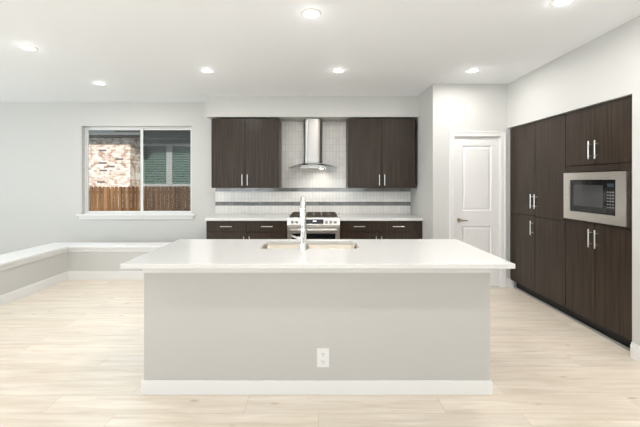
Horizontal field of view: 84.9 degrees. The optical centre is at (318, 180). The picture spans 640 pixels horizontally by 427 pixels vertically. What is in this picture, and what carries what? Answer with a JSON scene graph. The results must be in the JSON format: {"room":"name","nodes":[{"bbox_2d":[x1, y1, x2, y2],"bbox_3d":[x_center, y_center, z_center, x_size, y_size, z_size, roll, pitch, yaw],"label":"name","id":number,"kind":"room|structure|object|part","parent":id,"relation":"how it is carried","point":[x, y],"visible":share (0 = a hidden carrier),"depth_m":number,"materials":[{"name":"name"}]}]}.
{"room":"kitchen","nodes":[
{"label":"kitchen","id":0,"kind":"room"},
{"bbox_2d":[0,252,147,294],"bbox_3d":[-2.875,1.213,2.820,2.310,0.440,5.040,0,0,0],"label":"wall","id":1,"kind":"structure","parent":0,"point":[11,279],"depth_m":4.98,"materials":[{"name":"grey paint"}]},
{"bbox_2d":[0,271,143,305],"bbox_3d":[-2.688,1.373,2.703,1.935,0.120,4.805,0,0,0],"label":"baseboard","id":2,"kind":"structure","parent":1,"relation":"attached to","point":[11,296],"depth_m":5.09,"materials":[{"name":"white paint"}]},
{"bbox_2d":[0,242,171,270],"bbox_3d":[-2.890,0.987,2.835,2.340,0.092,5.070,0,0,0],"label":"ledge","id":3,"kind":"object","parent":1,"relation":"attached to","point":[17,258],"depth_m":5.07,"materials":[{"name":"white paint"}]},
{"bbox_2d":[0,102,215,254],"bbox_3d":[-3.470,0.063,5.870,10.260,2.740,0.140,0,0,0],"label":"wall","id":4,"kind":"structure","parent":0,"point":[42,144],"depth_m":5.80,"materials":[{"name":"grey paint"}]},
{"bbox_2d":[76,127,194,218],"bbox_3d":[-3.015,-0.140,5.845,1.940,1.545,0.180,0,0,0],"label":"window","id":5,"kind":"structure","parent":4,"relation":"in","point":[141,214],"depth_m":5.88,"materials":[{"name":"white plastic"}]},
{"bbox_3d":[-3.426,-0.182,5.892,0.952,1.414,0.020,0,0,0],"label":"sash","id":6,"kind":"part","parent":5,"relation":"part of","materials":[{"name":"white plastic"}]},
{"bbox_3d":[-3.015,0.589,5.815,1.940,0.089,0.120,0,0,0],"label":"sill","id":7,"kind":"part","parent":5,"relation":"part of","materials":[{"name":"white paint"}]},
{"bbox_3d":[-2.569,-0.182,5.913,0.882,1.414,0.018,0,0,0],"label":"sash","id":8,"kind":"part","parent":5,"relation":"part of","materials":[{"name":"white plastic"}]},
{"bbox_2d":[211,119,281,187],"bbox_3d":[-1.132,-0.428,5.572,1.044,1.073,0.432,0,0,0],"label":"upper cabinet","id":9,"kind":"object","parent":4,"relation":"attached to","point":[245,153],"visible":1,"depth_m":5.39,"materials":[{"name":"brown wood"}]},
{"bbox_3d":[-1.393,-0.423,5.404,0.516,1.059,0.019,0,0,0],"label":"door","id":10,"kind":"part","parent":9,"relation":"part of","materials":[{"name":"brown wood"}]},
{"bbox_3d":[-0.871,-0.423,5.404,0.516,1.059,0.019,0,0,0],"label":"door","id":11,"kind":"part","parent":9,"relation":"part of","materials":[{"name":"brown wood"}]},
{"bbox_2d":[288,118,336,168],"bbox_3d":[-0.088,-0.588,5.542,0.755,0.794,0.486,0,0,0],"label":"range hood","id":12,"kind":"object","parent":4,"relation":"attached to","point":[312,126],"visible":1,"depth_m":5.49,"materials":[{"name":"silver metal"}]},
{"bbox_2d":[300,165,325,168],"bbox_3d":[-0.088,-0.221,5.603,0.400,0.059,0.365,0,0,0],"label":"light","id":13,"kind":"object","parent":12,"relation":"attached to","point":[302,166],"depth_m":5.44,"materials":[{"name":"white metal"}]},
{"bbox_2d":[215,121,410,213],"bbox_3d":[-0.091,-0.222,5.794,3.227,1.526,0.011,0,0,0],"label":"tile backsplash","id":14,"kind":"structure","parent":4,"relation":"attached to","point":[323,190],"depth_m":5.79,"materials":[{"name":"white tile"}]},
{"bbox_2d":[346,119,414,187],"bbox_3d":[0.976,-0.428,5.572,1.045,1.073,0.432,0,0,0],"label":"upper cabinet","id":15,"kind":"object","parent":4,"relation":"attached to","point":[380,153],"visible":1,"depth_m":5.39,"materials":[{"name":"brown wood"}]},
{"bbox_3d":[0.714,-0.423,5.404,0.516,1.059,0.019,0,0,0],"label":"door","id":16,"kind":"part","parent":15,"relation":"part of","materials":[{"name":"brown wood"}]},
{"bbox_3d":[1.237,-0.423,5.404,0.516,1.059,0.019,0,0,0],"label":"door","id":17,"kind":"part","parent":15,"relation":"part of","materials":[{"name":"brown wood"}]},
{"bbox_2d":[206,96,418,120],"bbox_3d":[-0.095,-1.147,5.593,3.270,0.320,0.415,0,0,0],"label":"wall","id":18,"kind":"structure","parent":0,"point":[284,108],"depth_m":5.38,"materials":[{"name":"grey paint"}]},
{"bbox_2d":[0,0,639,101],"bbox_3d":[-2.650,-1.382,0.820,12.100,0.150,10.240,0,0,0],"label":"ceiling","id":19,"kind":"structure","parent":0,"point":[142,50],"depth_m":3.35,"materials":[{"name":"white paint"}]},
{"bbox_2d":[17,44,37,50],"bbox_3d":[-2.840,-1.303,3.420,0.160,0.008,0.160,0,0,0],"label":"recessed light","id":20,"kind":"object","parent":19,"relation":"in","point":[23,46],"visible":1,"depth_m":3.41,"materials":[{"name":"white paint"}]},
{"bbox_2d":[93,81,105,84],"bbox_3d":[-2.920,-1.303,4.670,0.160,0.008,0.160,0,0,0],"label":"recessed light","id":21,"kind":"object","parent":19,"relation":"in","point":[94,82],"visible":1,"depth_m":4.67,"materials":[{"name":"white paint"}]},
{"bbox_2d":[200,68,213,72],"bbox_3d":[-1.313,-1.303,4.130,0.160,0.008,0.160,0,0,0],"label":"recessed light","id":22,"kind":"object","parent":19,"relation":"in","point":[207,70],"visible":1,"depth_m":4.12,"materials":[{"name":"white paint"}]},
{"bbox_2d":[301,8,320,18],"bbox_3d":[-0.058,-1.303,2.730,0.160,0.008,0.160,0,0,0],"label":"recessed light","id":23,"kind":"object","parent":19,"relation":"in","point":[310,13],"visible":1,"depth_m":2.72,"materials":[{"name":"white paint"}]},
{"bbox_2d":[332,68,344,72],"bbox_3d":[0.236,-1.303,4.130,0.160,0.008,0.160,0,0,0],"label":"recessed light","id":24,"kind":"object","parent":19,"relation":"in","point":[336,70],"visible":1,"depth_m":4.12,"materials":[{"name":"white paint"}]},
{"bbox_2d":[465,68,479,72],"bbox_3d":[1.820,-1.303,4.130,0.160,0.008,0.160,0,0,0],"label":"recessed light","id":25,"kind":"object","parent":19,"relation":"in","point":[471,70],"visible":1,"depth_m":4.12,"materials":[{"name":"white paint"}]},
{"bbox_2d":[550,0,574,6],"bbox_3d":[1.775,-1.303,2.540,0.160,0.008,0.160,0,0,0],"label":"recessed light","id":26,"kind":"object","parent":19,"relation":"in","point":[555,3],"visible":1,"depth_m":2.55,"materials":[{"name":"white paint"}]},
{"bbox_2d":[0,280,639,426],"bbox_3d":[-2.650,1.493,0.820,12.100,0.120,10.240,0,0,0],"label":"floor","id":27,"kind":"structure","parent":0,"point":[72,351],"depth_m":2.46,"materials":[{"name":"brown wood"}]},
{"bbox_2d":[206,221,286,238],"bbox_3d":[-1.060,1.010,5.459,1.201,0.847,0.646,0,0,0],"label":"base cabinet","id":28,"kind":"object","parent":27,"relation":"on","point":[214,229],"visible":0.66,"depth_m":5.17,"materials":[{"name":"black wood"}]},
{"bbox_3d":[-1.360,0.673,5.185,0.594,0.156,0.020,0,0,0],"label":"drawer","id":29,"kind":"part","parent":28,"relation":"part of","materials":[{"name":"brown wood"}]},
{"bbox_3d":[-1.360,1.038,5.185,0.594,0.565,0.020,0,0,0],"label":"door","id":30,"kind":"part","parent":28,"relation":"part of","materials":[{"name":"brown wood"}]},
{"bbox_2d":[205,214,289,220],"bbox_3d":[-1.065,0.565,5.466,1.213,0.042,0.643,0,0,0],"label":"countertop","id":31,"kind":"structure","parent":28,"relation":"on","point":[218,217],"depth_m":5.22,"materials":[{"name":"white stone"}]},
{"bbox_3d":[-0.759,0.673,5.185,0.594,0.156,0.020,0,0,0],"label":"drawer","id":32,"kind":"part","parent":28,"relation":"part of","materials":[{"name":"brown wood"}]},
{"bbox_3d":[-0.759,1.038,5.185,0.594,0.565,0.020,0,0,0],"label":"door","id":33,"kind":"part","parent":28,"relation":"part of","materials":[{"name":"brown wood"}]},
{"bbox_2d":[287,212,339,238],"bbox_3d":[-0.071,0.969,5.397,0.765,0.929,0.766,0,0,0],"label":"gas range","id":34,"kind":"object","parent":27,"relation":"on","point":[324,225],"visible":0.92,"depth_m":5.08,"materials":[{"name":"silver metal"}]},
{"bbox_3d":[-0.071,0.916,5.095,0.759,0.510,0.036,0,0,0],"label":"oven door","id":35,"kind":"part","parent":34,"relation":"part of","materials":[{"name":"silver metal"}]},
{"bbox_3d":[-0.071,0.705,5.046,0.675,0.025,0.062,0,0,0],"label":"door handle","id":36,"kind":"part","parent":34,"relation":"part of","materials":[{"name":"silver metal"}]},
{"bbox_2d":[289,213,337,216],"bbox_3d":[-0.071,0.526,5.452,0.715,0.004,0.605,0,0,0],"label":"cooktop","id":37,"kind":"object","parent":34,"relation":"in","point":[292,214],"depth_m":5.27,"materials":[{"name":"black metal"}]},
{"bbox_3d":[-0.071,0.588,5.428,0.765,0.120,0.705,0,0,0],"label":"control panel","id":38,"kind":"part","parent":34,"relation":"part of","materials":[{"name":"silver metal"}]},
{"bbox_2d":[141,269,492,394],"bbox_3d":[-0.010,0.992,2.743,2.356,0.882,0.804,0,0,0],"label":"kitchen island","id":39,"kind":"object","parent":27,"relation":"on","point":[207,331],"visible":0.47,"depth_m":2.35,"materials":[{"name":"white quartz"},{"name":"espresso wood"},{"name":"paint"}]},
{"bbox_3d":[-0.010,1.385,2.709,2.356,0.095,0.737,0,0,0],"label":"trim","id":40,"kind":"part","parent":39,"relation":"part of","materials":[{"name":"white paint"}]},
{"bbox_3d":[-0.010,0.583,2.711,2.340,0.064,0.735,0,0,0],"label":"apron trim","id":41,"kind":"part","parent":39,"relation":"part of","materials":[{"name":"white paint"}]},
{"bbox_2d":[120,239,514,268],"bbox_3d":[-0.004,0.534,2.656,2.472,0.030,0.937,0,0,0],"label":"island countertop","id":42,"kind":"structure","parent":39,"relation":"on","point":[181,253],"depth_m":2.44,"materials":[{"name":"white stone"}]},
{"bbox_2d":[292,197,307,249],"bbox_3d":[-0.144,0.320,2.726,0.121,0.398,0.221,0,0,0],"label":"kitchen faucet","id":43,"kind":"object","parent":42,"relation":"on","point":[303,232],"visible":1,"depth_m":2.63,"materials":[{"name":"silver metal"}]},
{"bbox_2d":[262,244,357,248],"bbox_3d":[-0.069,0.631,2.865,0.815,0.162,0.398,0,0,0],"label":"sink","id":44,"kind":"object","parent":42,"relation":"in","point":[268,246],"visible":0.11,"depth_m":3.04,"materials":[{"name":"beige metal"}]},
{"bbox_3d":[-0.298,0.631,2.865,0.355,0.162,0.398,0,0,0],"label":"sink bowl","id":45,"kind":"part","parent":44,"relation":"part of","materials":[{"name":"beige ceramic"}]},
{"bbox_3d":[0.110,0.631,2.865,0.458,0.162,0.398,0,0,0],"label":"sink bowl","id":46,"kind":"part","parent":44,"relation":"part of","materials":[{"name":"beige ceramic"}]},
{"bbox_2d":[317,348,328,366],"bbox_3d":[0.031,1.187,2.350,0.082,0.128,0.009,0,0,0],"label":"power outlet","id":47,"kind":"object","parent":39,"relation":"attached to","point":[322,353],"visible":1,"depth_m":2.35,"materials":[{"name":"white plastic"}]},
{"bbox_2d":[340,221,421,238],"bbox_3d":[0.926,1.010,5.459,1.221,0.847,0.646,0,0,0],"label":"base cabinet","id":48,"kind":"object","parent":27,"relation":"on","point":[348,229],"visible":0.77,"depth_m":5.17,"materials":[{"name":"black wood"}]},
{"bbox_3d":[0.603,0.673,5.185,0.568,0.156,0.020,0,0,0],"label":"drawer","id":49,"kind":"part","parent":48,"relation":"part of","materials":[{"name":"brown wood"}]},
{"bbox_3d":[0.603,1.038,5.185,0.568,0.565,0.020,0,0,0],"label":"door","id":50,"kind":"part","parent":48,"relation":"part of","materials":[{"name":"brown wood"}]},
{"bbox_2d":[338,214,422,220],"bbox_3d":[0.927,0.565,5.466,1.222,0.042,0.643,0,0,0],"label":"countertop","id":51,"kind":"structure","parent":48,"relation":"on","point":[343,217],"depth_m":5.22,"materials":[{"name":"white stone"}]},
{"bbox_3d":[1.178,0.673,5.185,0.568,0.156,0.020,0,0,0],"label":"drawer","id":52,"kind":"part","parent":48,"relation":"part of","materials":[{"name":"brown wood"}]},
{"bbox_3d":[1.178,1.038,5.185,0.568,0.565,0.020,0,0,0],"label":"door","id":53,"kind":"part","parent":48,"relation":"part of","materials":[{"name":"brown wood"}]},
{"bbox_2d":[510,114,572,317],"bbox_3d":[2.843,0.364,4.179,0.614,2.138,1.057,0,0,0],"label":"pantry cabinet","id":54,"kind":"object","parent":27,"relation":"on","point":[538,166],"visible":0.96,"depth_m":4.10,"materials":[{"name":"black wood"}]},
{"bbox_3d":[2.585,0.871,4.426,0.020,0.894,0.517,0,0,0],"label":"door","id":55,"kind":"part","parent":54,"relation":"part of","materials":[{"name":"brown wood"}]},
{"bbox_3d":[2.585,-0.137,4.426,0.020,1.110,0.517,0,0,0],"label":"door","id":56,"kind":"part","parent":54,"relation":"part of","materials":[{"name":"brown wood"}]},
{"bbox_3d":[2.585,0.871,3.908,0.020,0.894,0.508,0,0,0],"label":"door","id":57,"kind":"part","parent":54,"relation":"part of","materials":[{"name":"brown wood"}]},
{"bbox_3d":[2.585,-0.137,3.908,0.020,1.110,0.508,0,0,0],"label":"door","id":58,"kind":"part","parent":54,"relation":"part of","materials":[{"name":"brown wood"}]},
{"bbox_2d":[566,95,631,350],"bbox_3d":[2.843,0.364,3.244,0.614,2.138,0.811,0,0,0],"label":"tall cabinet","id":59,"kind":"object","parent":27,"relation":"on","point":[598,137],"visible":0.83,"depth_m":3.20,"materials":[{"name":"black wood"}]},
{"bbox_3d":[2.585,0.861,3.455,0.020,0.914,0.381,0,0,0],"label":"door","id":60,"kind":"part","parent":59,"relation":"part of","materials":[{"name":"brown wood"}]},
{"bbox_3d":[2.585,-0.423,3.455,0.020,0.537,0.381,0,0,0],"label":"door","id":61,"kind":"part","parent":59,"relation":"part of","materials":[{"name":"brown wood"}]},
{"bbox_3d":[2.556,0.538,3.300,0.038,0.170,0.013,0,0,0],"label":"handle","id":62,"kind":"part","parent":59,"relation":"part of","materials":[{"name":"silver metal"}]},
{"bbox_3d":[2.556,-0.292,3.300,0.038,0.170,0.013,0,0,0],"label":"handle","id":63,"kind":"part","parent":59,"relation":"part of","materials":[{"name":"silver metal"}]},
{"bbox_2d":[564,171,629,226],"bbox_3d":[2.759,0.149,3.262,0.432,0.463,0.740,0,0,0],"label":"microwave","id":64,"kind":"object","parent":59,"relation":"in","point":[597,197],"visible":1,"depth_m":3.18,"materials":[{"name":"silver metal"}]},
{"bbox_3d":[2.560,0.144,3.316,0.022,0.311,0.457,0,0,0],"label":"door","id":65,"kind":"part","parent":64,"relation":"part of","materials":[{"name":"black glass"}]},
{"bbox_3d":[2.560,0.144,3.041,0.022,0.311,0.084,0,0,0],"label":"control panel","id":66,"kind":"part","parent":64,"relation":"part of","materials":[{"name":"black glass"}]},
{"bbox_3d":[2.585,0.861,3.061,0.020,0.914,0.397,0,0,0],"label":"door","id":67,"kind":"part","parent":59,"relation":"part of","materials":[{"name":"brown wood"}]},
{"bbox_3d":[2.585,-0.423,3.061,0.020,0.537,0.397,0,0,0],"label":"door","id":68,"kind":"part","parent":59,"relation":"part of","materials":[{"name":"brown wood"}]},
{"bbox_2d":[411,87,429,238],"bbox_3d":[1.600,0.063,5.315,0.120,2.740,0.970,0,0,0],"label":"wall","id":69,"kind":"structure","parent":0,"point":[420,195],"depth_m":5.13,"materials":[{"name":"grey paint"}]},
{"bbox_2d":[430,84,515,286],"bbox_3d":[2.395,0.063,4.770,1.710,2.740,0.120,0,0,0],"label":"wall","id":70,"kind":"structure","parent":0,"point":[453,107],"depth_m":4.71,"materials":[{"name":"grey paint"}]},
{"bbox_2d":[449,131,505,287],"bbox_3d":[2.137,0.383,4.751,0.760,2.101,0.159,0,0,0],"label":"door","id":71,"kind":"structure","parent":70,"relation":"in","point":[477,159],"depth_m":4.73,"materials":[{"name":"white paint"}]},
{"bbox_2d":[506,278,513,287],"bbox_3d":[2.083,1.368,4.702,1.085,0.130,0.016,0,0,0],"label":"baseboard","id":72,"kind":"structure","parent":70,"relation":"attached to","point":[509,283],"depth_m":4.69,"materials":[{"name":"white paint"}]},
{"bbox_2d":[507,16,639,345],"bbox_3d":[2.895,0.063,0.205,0.710,2.740,9.010,0,0,0],"label":"wall","id":73,"kind":"structure","parent":0,"point":[606,68],"depth_m":3.19,"materials":[{"name":"grey paint"}]},
{"bbox_2d":[630,342,639,362],"bbox_3d":[2.532,1.368,-0.682,0.016,0.130,7.035,0,0,0],"label":"baseboard","id":74,"kind":"structure","parent":73,"relation":"attached to","point":[634,348],"depth_m":2.79,"materials":[{"name":"white paint"}]},
{"label":"outside","id":75,"kind":"structure","parent":0,"visible":0},
{"bbox_3d":[-5.000,2.108,22.975,50.000,0.150,34.050,0,0,0],"label":"ground","id":76,"kind":"structure","parent":75,"visible":0},
{"bbox_2d":[89,130,190,207],"bbox_3d":[-8.000,-1.517,16.665,16.800,7.100,6.670,0,0,0],"label":"house","id":77,"kind":"structure","parent":76,"relation":"on","point":[114,155],"depth_m":14.72,"materials":[{"name":"brick"}]},
{"bbox_2d":[143,148,165,182],"bbox_3d":[-7.162,-0.667,15.067,1.279,1.540,0.014,0,0,0],"label":"blind","id":78,"kind":"object","parent":77,"relation":"hanging from","point":[154,159],"depth_m":15.07,"materials":[{"name":"green"}]},
{"bbox_2d":[173,148,190,182],"bbox_3d":[-5.643,-0.667,15.067,1.279,1.540,0.014,0,0,0],"label":"blind","id":79,"kind":"object","parent":77,"relation":"hanging from","point":[181,156],"depth_m":15.07,"materials":[{"name":"green"}]},
{"bbox_2d":[89,186,190,210],"bbox_3d":[-7.718,1.107,12.073,10.563,1.853,0.154,0,0,0],"label":"wooden fence","id":80,"kind":"object","parent":76,"relation":"on","point":[101,198],"visible":0.27,"depth_m":12.00,"materials":[{"name":"brown wood"}]}
]}

